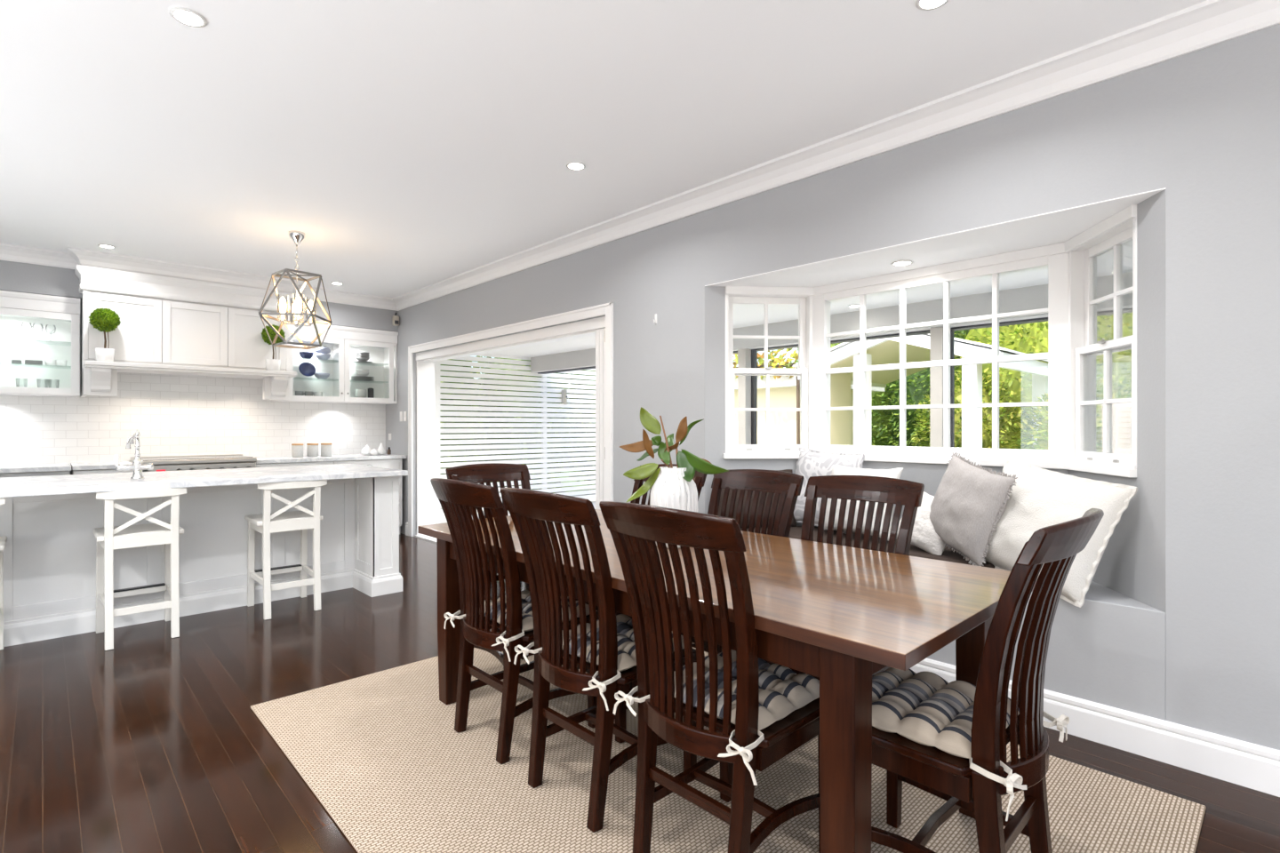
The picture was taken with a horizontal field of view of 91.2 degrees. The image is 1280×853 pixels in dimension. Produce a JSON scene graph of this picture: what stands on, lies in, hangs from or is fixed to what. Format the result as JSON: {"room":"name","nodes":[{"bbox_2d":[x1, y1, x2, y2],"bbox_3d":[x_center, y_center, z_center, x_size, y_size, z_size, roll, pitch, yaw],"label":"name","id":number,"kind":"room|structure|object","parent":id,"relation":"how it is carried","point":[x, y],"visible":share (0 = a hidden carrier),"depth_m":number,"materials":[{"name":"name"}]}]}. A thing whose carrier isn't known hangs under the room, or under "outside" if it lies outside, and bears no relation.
{"room":"dining room","nodes":[
{"label":"dining room","id":0,"kind":"room"},
{"bbox_2d":[0,372,385,474],"bbox_3d":[-5.459,-0.118,5.503,6.890,2.736,0.100,0,0,-44],"label":"backsplash","id":1,"kind":"structure","parent":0,"point":[172,415],"depth_m":6.24,"materials":[{"name":"tile"}]},
{"bbox_2d":[0,290,79,397],"bbox_3d":[-5.653,-0.693,4.973,1.798,0.845,0.396,0,0,-44],"label":"upper cabinet","id":2,"kind":"object","parent":1,"relation":"attached to","point":[16,308],"visible":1,"depth_m":5.44,"materials":[{"name":"white"}]},
{"bbox_2d":[20,322,31,339],"bbox_3d":[-5.261,-0.814,5.374,0.072,0.150,0.071,0,0,-44],"label":"wine glass","id":3,"kind":"object","parent":2,"relation":"on","point":[21,326],"visible":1,"depth_m":5.38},
{"bbox_2d":[20,322,31,332],"bbox_3d":[-5.261,-0.849,5.374,0.072,0.080,0.071,0,0,-44],"label":"bowl","id":4,"kind":"object","parent":3,"relation":"on","point":[21,326],"depth_m":5.37,"materials":[{"name":"ceramic"}]},
{"bbox_2d":[0,336,71,345],"bbox_3d":[-5.245,-0.735,5.415,0.566,0.007,0.297,0,0,-44],"label":"glass shelf","id":5,"kind":"object","parent":2,"relation":"attached to","point":[9,341],"depth_m":5.45,"materials":[{"name":"glass"}]},
{"bbox_2d":[0,362,71,368],"bbox_3d":[-5.245,-0.524,5.415,0.566,0.007,0.297,0,0,-44],"label":"glass shelf","id":6,"kind":"object","parent":2,"relation":"attached to","point":[3,365],"depth_m":5.44,"materials":[{"name":"glass"}]},
{"bbox_2d":[74,264,297,401],"bbox_3d":[-4.300,-0.819,6.019,1.672,1.098,0.747,0,0,-44],"label":"hood","id":7,"kind":"object","parent":1,"relation":"attached to","point":[168,325],"visible":0.91,"depth_m":5.76,"materials":[{"name":"white"}]},
{"bbox_2d":[88,307,120,361],"bbox_3d":[-4.572,-0.783,5.355,0.213,0.466,0.211,0,0,-44],"label":"topiary","id":8,"kind":"object","parent":7,"relation":"on","point":[106,320],"visible":1,"depth_m":5.31,"materials":[{"name":"green plant"}]},
{"bbox_2d":[95,348,114,361],"bbox_3d":[-4.572,-0.607,5.354,0.132,0.114,0.132,0,0,-44],"label":"pot","id":9,"kind":"object","parent":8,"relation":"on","point":[101,355],"depth_m":5.31,"materials":[{"name":"white ceramic"}]},
{"bbox_2d":[83,360,297,378],"bbox_3d":[-4.097,-0.522,5.827,1.610,0.055,0.190,0,0,-44],"label":"shelf","id":10,"kind":"object","parent":7,"relation":"attached to","point":[89,366],"depth_m":5.71,"materials":[{"name":"white"}]},
{"bbox_2d":[265,359,280,370],"bbox_3d":[-3.649,-0.607,6.234,0.132,0.114,0.132,0,0,-44],"label":"pot","id":11,"kind":"object","parent":10,"relation":"on","point":[271,364],"depth_m":6.18,"materials":[{"name":"white ceramic"}]},
{"bbox_2d":[261,324,285,370],"bbox_3d":[-3.649,-0.784,6.236,0.215,0.468,0.208,0,0,-44],"label":"topiary","id":12,"kind":"object","parent":7,"relation":"on","point":[271,364],"visible":0.68,"depth_m":6.18,"materials":[{"name":"green plant"}]},
{"bbox_2d":[280,323,398,404],"bbox_3d":[-3.410,-0.693,7.111,1.192,0.845,0.396,0,0,-44],"label":"upper cabinet","id":13,"kind":"object","parent":1,"relation":"attached to","point":[343,342],"visible":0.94,"depth_m":7.13,"materials":[{"name":"white"}]},
{"bbox_2d":[298,362,315,376],"bbox_3d":[-3.656,-0.627,6.879,0.170,0.160,0.089,0,0,-44],"label":"bowl","id":14,"kind":"object","parent":13,"relation":"on","point":[306,369],"visible":1,"depth_m":6.89,"materials":[{"name":"blue ceramic"}]},
{"bbox_2d":[293,357,338,363],"bbox_3d":[-3.645,-0.735,6.941,0.549,0.007,0.297,0,0,-44],"label":"glass shelf","id":15,"kind":"object","parent":13,"relation":"attached to","point":[296,360],"depth_m":7.01,"materials":[{"name":"glass"}]},
{"bbox_2d":[293,376,338,381],"bbox_3d":[-3.645,-0.524,6.941,0.549,0.007,0.297,0,0,-44],"label":"glass shelf","id":16,"kind":"object","parent":13,"relation":"attached to","point":[297,379],"depth_m":7.05,"materials":[{"name":"glass"}]},
{"bbox_2d":[350,361,388,366],"bbox_3d":[-3.236,-0.735,7.330,0.525,0.007,0.297,0,0,-44],"label":"glass shelf","id":17,"kind":"object","parent":13,"relation":"attached to","point":[352,364],"depth_m":7.39,"materials":[{"name":"glass"}]},
{"bbox_2d":[350,379,388,383],"bbox_3d":[-3.236,-0.524,7.330,0.525,0.007,0.297,0,0,-44],"label":"glass shelf","id":18,"kind":"object","parent":13,"relation":"attached to","point":[374,381],"depth_m":7.43,"materials":[{"name":"glass"}]},
{"bbox_2d":[0,259,397,331],"bbox_3d":[-5.393,-1.306,5.252,6.640,0.361,0.355,0,0,-44],"label":"crown molding","id":19,"kind":"structure","parent":0,"point":[14,276],"depth_m":5.42,"materials":[{"name":"paint"}]},
{"bbox_2d":[434,360,439,524],"bbox_3d":[-2.759,0.110,7.967,0.420,2.320,0.100,0,0,-44],"label":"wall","id":20,"kind":"structure","parent":0,"point":[436,364],"depth_m":8.04,"materials":[{"name":"white"}]},
{"bbox_2d":[414,493,595,537],"bbox_3d":[1.851,1.320,6.530,5.110,0.100,12.100,0,0,-44],"label":"deck","id":21,"kind":"object","parent":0,"point":[443,519],"depth_m":9.18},
{"bbox_2d":[440,359,495,474],"bbox_3d":[-3.385,-0.155,9.797,2.345,3.554,1.841,0,0,-44],"label":"shrub","id":22,"kind":"object","parent":21,"relation":"on","point":[449,359],"visible":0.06,"depth_m":9.63,"materials":[{"name":"green plant"}]},
{"bbox_2d":[440,353,595,513],"bbox_3d":[-1.120,-0.058,10.095,5.690,2.655,0.060,0,0,-44],"label":"window blinds","id":23,"kind":"object","parent":21,"relation":"on","point":[544,380],"visible":0.22,"depth_m":9.41,"materials":[{"name":"white"}]},
{"bbox_2d":[468,355,585,497],"bbox_3d":[-1.987,-0.236,11.133,2.458,3.671,1.868,0,0,-44],"label":"shrub","id":24,"kind":"object","parent":21,"relation":"on","point":[476,356],"visible":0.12,"depth_m":10.54,"materials":[{"name":"green plant"}]},
{"bbox_2d":[737,348,757,444],"bbox_3d":[1.133,0.223,6.689,0.170,2.095,0.160,0,0,-44],"label":"post","id":25,"kind":"object","parent":21,"relation":"on","point":[747,358],"visible":0.41,"depth_m":6.67,"materials":[{"name":"paint"}]},
{"bbox_2d":[930,327,954,447],"bbox_3d":[2.513,0.223,5.241,0.170,2.095,0.160,0,0,-44],"label":"post","id":26,"kind":"object","parent":21,"relation":"on","point":[937,332],"visible":0.28,"depth_m":5.21,"materials":[{"name":"paint"}]},
{"bbox_2d":[1102,398,1131,454],"bbox_3d":[4.959,0.520,5.777,0.150,1.580,1.120,0,0,-44],"label":"wall","id":27,"kind":"structure","parent":21,"relation":"on","point":[1121,412],"depth_m":6.02,"materials":[{"name":"paint"}]},
{"bbox_2d":[496,470,594,492],"bbox_3d":[6.863,1.380,14.831,13.600,0.140,20.000,0,0,-44],"label":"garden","id":28,"kind":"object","parent":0,"point":[586,470],"depth_m":14.10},
{"bbox_2d":[564,369,595,490],"bbox_3d":[-0.646,-0.177,12.365,2.414,3.668,1.811,0,0,-44],"label":"shrub","id":29,"kind":"object","parent":28,"relation":"on","point":[582,370],"visible":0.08,"depth_m":11.76,"materials":[{"name":"green plant"}]},
{"bbox_2d":[733,348,799,444],"bbox_3d":[1.396,-0.109,11.851,0.434,2.838,3.943,0,0,-44],"label":"climbing vine","id":30,"kind":"object","parent":28,"relation":"on","point":[780,360],"visible":0.11,"depth_m":10.73,"materials":[{"name":"green plant"}]},
{"bbox_2d":[734,376,884,445],"bbox_3d":[1.969,0.180,13.551,2.850,2.260,5.500,0,0,-44],"label":"house","id":31,"kind":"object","parent":28,"relation":"on","point":[782,389],"visible":0.07,"depth_m":11.30,"materials":[{"name":"white"}]},
{"bbox_2d":[790,343,898,446],"bbox_3d":[5.468,-0.693,15.702,3.178,5.515,3.970,0,0,-44],"label":"shrub","id":32,"kind":"object","parent":28,"relation":"on","point":[878,399],"visible":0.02,"depth_m":14.57,"materials":[{"name":"green plant"}]},
{"bbox_2d":[792,333,1047,447],"bbox_3d":[4.469,-0.058,9.675,2.980,2.735,2.960,0,0,-44],"label":"pavilion","id":33,"kind":"object","parent":28,"relation":"on","point":[881,351],"visible":0.48,"depth_m":9.11,"materials":[{"name":"white"}]},
{"bbox_2d":[872,329,969,447],"bbox_3d":[6.827,-0.790,14.084,3.703,5.579,2.932,0,0,35],"label":"shrub","id":34,"kind":"object","parent":28,"relation":"on","point":[918,384],"visible":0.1,"depth_m":13.59,"materials":[{"name":"green plant"}]},
{"bbox_2d":[911,369,1031,448],"bbox_3d":[6.461,0.257,12.254,2.036,3.022,2.229,0,0,-14],"label":"shrub","id":35,"kind":"object","parent":28,"relation":"on","point":[1004,437],"visible":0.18,"depth_m":11.76,"materials":[{"name":"green plant"}]},
{"bbox_2d":[954,321,1047,448],"bbox_3d":[7.768,-1.014,12.100,3.823,6.160,2.914,0,0,42],"label":"trees","id":36,"kind":"object","parent":28,"relation":"on","point":[1032,338],"visible":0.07,"depth_m":11.54,"materials":[{"name":"green plant"}]},
{"bbox_2d":[1009,374,1131,452],"bbox_3d":[6.064,0.397,8.403,1.878,2.339,1.974,0,0,-44],"label":"shrub","id":37,"kind":"object","parent":28,"relation":"on","point":[1042,443],"visible":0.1,"depth_m":8.43,"materials":[{"name":"green plant"}]},
{"bbox_2d":[1045,312,1132,398],"bbox_3d":[8.921,-0.862,10.390,3.038,5.871,3.825,0,0,-44],"label":"shrub","id":38,"kind":"object","parent":28,"relation":"on","point":[1121,360],"visible":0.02,"depth_m":10.20,"materials":[{"name":"green plant"}]},
{"bbox_2d":[0,0,1207,298],"bbox_3d":[-1.942,-1.546,1.741,6.990,0.120,10.400,0,0,-44],"label":"ceiling","id":39,"kind":"structure","parent":0,"point":[412,145],"depth_m":2.89,"materials":[{"name":"white paint"}]},
{"bbox_2d":[168,7,207,27],"bbox_3d":[-1.635,-1.481,2.269,0.112,0.008,0.112,0,0,-44],"label":"recessed light","id":40,"kind":"object","parent":39,"relation":"in","point":[188,17],"visible":1,"depth_m":2.26,"materials":[{"name":"white plastic"}]},
{"bbox_2d":[174,10,202,25],"bbox_3d":[-1.635,-1.481,2.269,0.086,0.004,0.086,0,0,-44],"label":"diffuser","id":41,"kind":"object","parent":40,"relation":"attached to","point":[188,18],"depth_m":2.27,"materials":[{"name":"white"}]},
{"bbox_2d":[258,231,332,349],"bbox_3d":[-2.633,-1.049,4.808,0.386,0.874,0.386,0,0,-6],"label":"pendant lantern","id":42,"kind":"object","parent":39,"relation":"hanging from","point":[296,309],"visible":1,"depth_m":4.76,"materials":[{"name":"silver metal"}]},
{"bbox_2d":[277,294,287,322],"bbox_3d":[-2.711,-0.896,4.755,0.076,0.200,0.075,0,0,-44],"label":"bulb","id":43,"kind":"object","parent":42,"relation":"attached to","point":[283,306],"depth_m":4.74,"materials":[{"name":"beige"}]},
{"bbox_2d":[289,297,301,325],"bbox_3d":[-2.686,-0.896,4.887,0.076,0.200,0.075,0,0,-44],"label":"bulb","id":44,"kind":"object","parent":42,"relation":"attached to","point":[291,300],"depth_m":4.86,"materials":[{"name":"beige"}]},
{"bbox_2d":[292,293,303,321],"bbox_3d":[-2.579,-0.896,4.730,0.076,0.200,0.075,0,0,-44],"label":"bulb","id":45,"kind":"object","parent":42,"relation":"attached to","point":[298,304],"depth_m":4.72,"materials":[{"name":"beige"}]},
{"bbox_2d":[304,296,316,324],"bbox_3d":[-2.554,-0.896,4.862,0.076,0.200,0.075,0,0,-44],"label":"bulb","id":46,"kind":"object","parent":42,"relation":"attached to","point":[310,303],"depth_m":4.85,"materials":[{"name":"beige"}]},
{"bbox_2d":[566,161,585,170],"bbox_3d":[-0.364,-1.481,3.562,0.112,0.008,0.112,0,0,-44],"label":"recessed light","id":47,"kind":"object","parent":39,"relation":"in","point":[572,165],"visible":1,"depth_m":3.55,"materials":[{"name":"white plastic"}]},
{"bbox_2d":[915,0,949,10],"bbox_3d":[1.018,-1.481,2.173,0.112,0.008,0.112,0,0,-44],"label":"recessed light","id":48,"kind":"object","parent":39,"relation":"in","point":[921,4],"visible":1,"depth_m":2.19,"materials":[{"name":"white plastic"}]},
{"bbox_2d":[920,0,945,8],"bbox_3d":[1.018,-1.481,2.173,0.086,0.004,0.086,0,0,-44],"label":"diffuser","id":49,"kind":"object","parent":48,"relation":"attached to","point":[924,4],"depth_m":2.19,"materials":[{"name":"white"}]},
{"bbox_2d":[0,533,1279,852],"bbox_3d":[-1.962,1.300,1.653,6.640,0.100,10.300,0,0,-44],"label":"floor","id":50,"kind":"structure","parent":0,"point":[154,742],"depth_m":2.53,"materials":[{"name":"wood"}]},
{"bbox_2d":[0,489,7,649],"bbox_3d":[-3.566,0.785,3.241,0.412,0.932,0.480,0,0,-44],"label":"bar stool","id":51,"kind":"object","parent":50,"relation":"on","point":[3,539],"visible":1,"depth_m":3.50,"materials":[{"name":"white paint"}]},
{"bbox_2d":[0,471,69,478],"bbox_3d":[-5.271,0.809,5.185,0.805,0.882,0.612,0,0,-44],"label":"base cabinet","id":52,"kind":"object","parent":50,"relation":"on","point":[55,473],"visible":0.07,"depth_m":5.12,"materials":[{"name":"white"}]},
{"bbox_2d":[71,469,132,474],"bbox_3d":[-4.815,0.809,5.620,0.415,0.882,0.612,0,0,-44],"label":"base cabinet","id":53,"kind":"object","parent":50,"relation":"on","point":[96,471],"visible":0.02,"depth_m":5.39,"materials":[{"name":"white"}]},
{"bbox_2d":[70,461,132,470],"bbox_3d":[-4.816,0.349,5.617,0.420,0.038,0.617,0,0,-44],"label":"countertop","id":54,"kind":"structure","parent":53,"relation":"on","point":[83,466],"depth_m":5.41,"materials":[{"name":"grey stone"}]},
{"bbox_2d":[92,480,186,650],"bbox_3d":[-3.013,0.785,3.769,0.412,0.932,0.480,0,0,-44],"label":"bar stool","id":55,"kind":"object","parent":50,"relation":"on","point":[109,538],"visible":1,"depth_m":3.67,"materials":[{"name":"white paint"}]},
{"bbox_2d":[130,454,256,471],"bbox_3d":[-4.299,0.771,6.050,0.915,0.958,0.690,0,0,-44],"label":"range cooker","id":56,"kind":"object","parent":50,"relation":"on","point":[197,462],"visible":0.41,"depth_m":5.89,"materials":[{"name":"silver metal"}]},
{"bbox_2d":[130,455,256,465],"bbox_3d":[-4.306,0.323,6.057,0.915,0.045,0.670,0,0,-44],"label":"cooktop","id":57,"kind":"object","parent":56,"relation":"in","point":[197,460],"depth_m":5.94,"materials":[{"name":"silver glass"}]},
{"bbox_2d":[0,476,402,647],"bbox_3d":[-3.661,0.807,3.679,4.177,0.885,1.022,0,0,-44],"label":"kitchen island","id":58,"kind":"object","parent":50,"relation":"on","point":[50,550],"visible":0.56,"depth_m":4.17,"materials":[{"name":"white"}]},
{"bbox_2d":[0,464,407,497],"bbox_3d":[-3.648,0.346,3.648,4.192,0.037,1.165,0,0,-44],"label":"island countertop","id":59,"kind":"structure","parent":58,"relation":"on","point":[26,486],"depth_m":4.08,"materials":[{"name":"grey stone"}]},
{"bbox_2d":[113,429,153,479],"bbox_3d":[-3.159,0.173,3.912,0.192,0.310,0.111,0,0,-44],"label":"mixer tap","id":60,"kind":"object","parent":59,"relation":"on","point":[137,466],"visible":1,"depth_m":3.89,"materials":[{"name":"silver metal"}]},
{"bbox_2d":[244,473,327,620],"bbox_3d":[-2.448,0.785,4.324,0.412,0.932,0.480,0,0,-42],"label":"bar stool","id":61,"kind":"object","parent":50,"relation":"on","point":[266,524],"visible":0.98,"depth_m":4.24,"materials":[{"name":"white paint"}]},
{"bbox_2d":[256,461,333,467],"bbox_3d":[-3.733,0.809,6.652,0.725,0.882,0.612,0,0,-44],"label":"base cabinet","id":62,"kind":"object","parent":50,"relation":"on","point":[269,465],"visible":0.05,"depth_m":6.44,"materials":[{"name":"white"}]},
{"bbox_2d":[333,458,402,535],"bbox_3d":[-3.199,0.809,7.160,0.750,0.882,0.612,0,0,-44],"label":"base cabinet","id":63,"kind":"object","parent":50,"relation":"on","point":[394,463],"visible":0.23,"depth_m":7.13,"materials":[{"name":"white"}]},
{"bbox_2d":[256,453,406,463],"bbox_3d":[-3.447,0.349,6.921,1.510,0.038,0.617,0,0,-44],"label":"countertop","id":64,"kind":"structure","parent":63,"relation":"on","point":[353,457],"depth_m":6.74,"materials":[{"name":"grey stone"}]},
{"bbox_2d":[291,443,303,457],"bbox_3d":[-3.683,0.257,6.740,0.112,0.146,0.112,0,0,-44],"label":"canister","id":65,"kind":"object","parent":64,"relation":"on","point":[297,449],"visible":1,"depth_m":6.70,"materials":[{"name":"white ceramic"}]},
{"bbox_2d":[306,443,318,456],"bbox_3d":[-3.574,0.257,6.844,0.112,0.146,0.112,0,0,-44],"label":"canister","id":66,"kind":"object","parent":64,"relation":"on","point":[312,449],"visible":1,"depth_m":6.80,"materials":[{"name":"white ceramic"}]},
{"bbox_2d":[320,443,332,456],"bbox_3d":[-3.473,0.257,6.941,0.112,0.146,0.112,0,0,-44],"label":"canister","id":67,"kind":"object","parent":64,"relation":"on","point":[325,448],"visible":1,"depth_m":6.90,"materials":[{"name":"white ceramic"}]},
{"bbox_2d":[360,445,378,455],"bbox_3d":[-3.105,0.271,7.193,0.197,0.118,0.128,0,0,19],"label":"garlic","id":68,"kind":"object","parent":64,"relation":"on","point":[366,451],"visible":1,"depth_m":7.16,"materials":[{"name":"white food"}]},
{"bbox_2d":[250,648,1206,852],"bbox_3d":[0.061,1.244,2.414,2.085,0.011,2.999,0,0,-44],"label":"rug","id":69,"kind":"object","parent":50,"relation":"on","point":[381,753],"visible":0.56,"depth_m":2.11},
{"bbox_2d":[445,463,578,671],"bbox_3d":[-0.640,0.719,3.135,0.472,1.043,0.576,0,0,-44],"label":"dining chair","id":70,"kind":"object","parent":69,"relation":"on","point":[480,474],"visible":0.25,"depth_m":3.30,"materials":[{"name":"brown wood"}]},
{"bbox_2d":[430,478,598,764],"bbox_3d":[-0.513,0.719,2.537,0.576,1.043,0.472,0,0,-44],"label":"dining chair","id":71,"kind":"object","parent":69,"relation":"on","point":[455,497],"visible":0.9,"depth_m":2.36,"materials":[{"name":"brown wood"}]},
{"bbox_2d":[443,591,597,662],"bbox_3d":[-0.477,0.777,2.570,0.472,0.128,0.513,0,0,-44],"label":"seat cushion","id":72,"kind":"object","parent":71,"relation":"on","point":[526,603],"visible":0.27,"depth_m":2.50,"materials":[{"name":"fabric"}]},
{"bbox_2d":[500,488,696,832],"bbox_3d":[-0.144,0.719,2.149,0.576,1.043,0.472,0,0,-44],"label":"dining chair","id":73,"kind":"object","parent":69,"relation":"on","point":[530,511],"visible":0.85,"depth_m":1.98,"materials":[{"name":"brown wood"}]},
{"bbox_2d":[513,614,694,711],"bbox_3d":[-0.108,0.777,2.183,0.472,0.128,0.513,0,0,-44],"label":"seat cushion","id":74,"kind":"object","parent":73,"relation":"on","point":[627,660],"visible":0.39,"depth_m":2.12,"materials":[{"name":"fabric"}]},
{"bbox_2d":[568,464,706,709],"bbox_3d":[-0.005,0.719,3.069,0.576,1.043,0.472,0,0,-44],"label":"dining chair","id":75,"kind":"object","parent":69,"relation":"on","point":[699,478],"visible":0.06,"depth_m":3.27,"materials":[{"name":"brown wood"}]},
{"bbox_2d":[599,501,820,852],"bbox_3d":[0.222,0.719,1.766,0.576,1.043,0.472,0,0,-44],"label":"dining chair","id":76,"kind":"object","parent":69,"relation":"on","point":[635,529],"visible":0.86,"depth_m":1.62,"materials":[{"name":"brown wood"}]},
{"bbox_2d":[612,649,819,785],"bbox_3d":[0.258,0.777,1.799,0.472,0.128,0.513,0,0,-44],"label":"seat cushion","id":77,"kind":"object","parent":76,"relation":"on","point":[782,692],"visible":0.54,"depth_m":1.74,"materials":[{"name":"fabric"}]},
{"bbox_2d":[417,509,1039,852],"bbox_3d":[0.107,0.849,2.419,0.977,0.778,2.265,0,0,-44],"label":"dining table","id":78,"kind":"object","parent":69,"relation":"on","point":[840,616],"visible":0.54,"depth_m":1.64,"materials":[{"name":"brown wood"}]},
{"bbox_2d":[649,466,697,548],"bbox_3d":[0.133,0.309,2.433,0.187,0.302,0.186,0,0,-44],"label":"vase","id":79,"kind":"object","parent":78,"relation":"on","point":[670,490],"visible":0.59,"depth_m":2.37,"materials":[{"name":"ceramic"}]},
{"bbox_2d":[619,407,728,502],"bbox_3d":[0.136,0.152,2.448,0.419,0.453,0.218,0,0,7],"label":"branch","id":80,"kind":"object","parent":79,"relation":"in","point":[684,459],"visible":0.99,"depth_m":2.42,"materials":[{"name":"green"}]},
{"bbox_2d":[672,469,804,733],"bbox_3d":[0.364,0.719,2.682,0.576,1.043,0.472,0,0,-44],"label":"dining chair","id":81,"kind":"object","parent":69,"relation":"on","point":[789,485],"visible":0.3,"depth_m":2.81,"materials":[{"name":"brown wood"}]},
{"bbox_2d":[763,475,924,680],"bbox_3d":[0.713,0.719,2.317,0.576,1.043,0.472,0,0,-44],"label":"dining chair","id":82,"kind":"object","parent":69,"relation":"on","point":[900,492],"visible":0.34,"depth_m":2.45,"materials":[{"name":"brown wood"}]},
{"bbox_2d":[871,508,1103,852],"bbox_3d":[0.843,0.719,1.631,0.472,1.043,0.576,0,0,-44],"label":"dining chair","id":83,"kind":"object","parent":69,"relation":"on","point":[943,775],"visible":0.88,"depth_m":1.45,"materials":[{"name":"brown wood"}]},
{"bbox_2d":[872,667,1069,821],"bbox_3d":[0.809,0.777,1.667,0.513,0.128,0.472,0,0,-44],"label":"seat cushion","id":84,"kind":"object","parent":83,"relation":"on","point":[922,708],"visible":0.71,"depth_m":1.61,"materials":[{"name":"fabric"}]},
{"bbox_3d":[-5.855,0.809,4.628,0.810,0.882,0.612,0,0,-44],"label":"base cabinet","id":85,"kind":"object","parent":50,"relation":"on","visible":0},
{"bbox_2d":[0,463,71,473],"bbox_3d":[-5.550,0.349,4.882,1.642,0.038,0.667,0,0,-44],"label":"countertop","id":86,"kind":"structure","parent":85,"relation":"on","point":[52,467],"depth_m":5.11,"materials":[{"name":"grey stone"}]},
{"bbox_2d":[487,240,1132,357],"bbox_3d":[1.164,-1.080,5.047,2.070,0.060,10.900,0,0,-44],"label":"ceiling","id":87,"kind":"structure","parent":0,"point":[744,316],"depth_m":5.27,"materials":[{"name":"white"}]},
{"bbox_2d":[530,272,1132,372],"bbox_3d":[2.053,-0.968,5.701,0.120,0.285,10.620,0,0,-44],"label":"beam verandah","id":88,"kind":"structure","parent":87,"relation":"attached to","point":[1031,298],"depth_m":5.34,"materials":[{"name":"grey"}]},
{"bbox_2d":[537,307,1132,374],"bbox_3d":[2.141,-0.875,5.785,0.118,0.130,10.620,0,0,-44],"label":"gutter","id":89,"kind":"object","parent":88,"relation":"attached to","point":[1124,310],"visible":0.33,"depth_m":5.45,"materials":[{"name":"grey"}]},
{"bbox_2d":[385,24,1279,750],"bbox_3d":[0.676,-0.118,4.167,0.651,2.736,10.300,0,0,-44],"label":"wall","id":90,"kind":"structure","parent":0,"point":[1202,126],"depth_m":2.44,"materials":[{"name":"paint"}]},
{"bbox_2d":[415,316,605,543],"bbox_3d":[-1.118,0.213,6.165,0.791,2.093,3.372,0,0,-44],"label":"door","id":91,"kind":"structure","parent":90,"relation":"in","point":[426,360],"depth_m":6.33,"materials":[{"name":"white"}]},
{"bbox_2d":[408,302,613,536],"bbox_3d":[-1.420,0.170,5.877,0.026,2.161,3.528,0,0,-44],"label":"trim","id":92,"kind":"structure","parent":90,"relation":"attached to","point":[607,309],"depth_m":5.08,"materials":[{"name":"white"}]},
{"bbox_2d":[0,0,1279,311],"bbox_3d":[-1.840,-1.427,1.524,6.640,0.118,9.945,0,0,-44],"label":"trim","id":93,"kind":"structure","parent":90,"relation":"attached to","point":[1208,23],"depth_m":3.17,"materials":[{"name":"white"}]},
{"bbox_2d":[723,286,813,459],"bbox_3d":[0.816,-0.343,4.045,0.581,1.095,0.140,0,0,-4],"label":"window","id":94,"kind":"structure","parent":90,"relation":"in","point":[802,297],"depth_m":4.02,"materials":[{"name":"white"}]},
{"bbox_2d":[739,526,994,568],"bbox_3d":[1.197,0.660,3.519,0.450,0.070,1.543,0,0,-44],"label":"seat pad","id":95,"kind":"object","parent":90,"relation":"on","point":[948,555],"visible":0.11,"depth_m":3.20,"materials":[{"name":"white fabric"}]},
{"bbox_2d":[713,469,796,527],"bbox_3d":[0.716,0.449,3.901,0.522,0.357,0.168,0,0,-12],"label":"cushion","id":96,"kind":"object","parent":95,"relation":"on","point":[793,524],"visible":0.15,"depth_m":3.83,"materials":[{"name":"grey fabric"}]},
{"bbox_2d":[793,448,864,534],"bbox_3d":[1.116,0.381,3.813,0.190,0.489,0.496,0,0,-35],"label":"throw pillow","id":97,"kind":"object","parent":95,"relation":"on","point":[810,462],"visible":0.34,"depth_m":3.82,"materials":[{"name":"fabric"}]},
{"bbox_2d":[824,465,903,541],"bbox_3d":[1.234,0.415,3.526,0.188,0.386,0.462,0,0,-34],"label":"throw pillow","id":98,"kind":"object","parent":95,"relation":"on","point":[836,470],"visible":0.3,"depth_m":3.48,"materials":[{"name":"white fabric"}]},
{"bbox_2d":[896,491,945,555],"bbox_3d":[1.452,0.485,3.168,0.175,0.323,0.343,0,0,-28],"label":"throw pillow","id":99,"kind":"object","parent":95,"relation":"on","point":[924,537],"visible":0.41,"depth_m":3.11,"materials":[{"name":"fabric"}]},
{"bbox_2d":[929,452,1018,566],"bbox_3d":[1.549,0.391,2.987,0.204,0.526,0.546,0,0,-14],"label":"throw pillow","id":100,"kind":"object","parent":95,"relation":"on","point":[969,501],"visible":0.92,"depth_m":2.88,"materials":[{"name":"grey fabric"}]},
{"bbox_2d":[984,458,1137,607],"bbox_3d":[1.748,0.436,2.753,0.321,0.562,0.650,0,0,-16],"label":"throw pillow","id":101,"kind":"object","parent":95,"relation":"on","point":[1040,498],"visible":0.58,"depth_m":2.64,"materials":[{"name":"white fabric"}]},
{"bbox_2d":[812,242,1068,469],"bbox_3d":[1.613,-0.343,3.548,0.128,1.095,1.390,0,0,-44],"label":"window","id":102,"kind":"structure","parent":90,"relation":"in","point":[1053,258],"depth_m":3.44,"materials":[{"name":"white"}]},
{"bbox_2d":[909,658,1279,797],"bbox_3d":[1.893,1.175,2.404,0.022,0.150,6.068,0,0,-44],"label":"baseboard","id":103,"kind":"structure","parent":90,"relation":"attached to","point":[1250,765],"depth_m":2.33,"materials":[{"name":"white"}]},
{"bbox_2d":[1063,204,1136,478],"bbox_3d":[2.069,-0.343,2.764,0.140,1.095,0.529,0,0,9],"label":"window","id":104,"kind":"structure","parent":90,"relation":"in","point":[1120,228],"depth_m":2.87,"materials":[{"name":"white"}]},
{"bbox_2d":[704,187,1165,287],"bbox_3d":[1.428,-0.950,3.387,0.660,0.120,2.253,0,0,-44],"label":"ceiling","id":105,"kind":"structure","parent":0,"point":[1057,227],"depth_m":3.13,"materials":[{"name":"white paint"}]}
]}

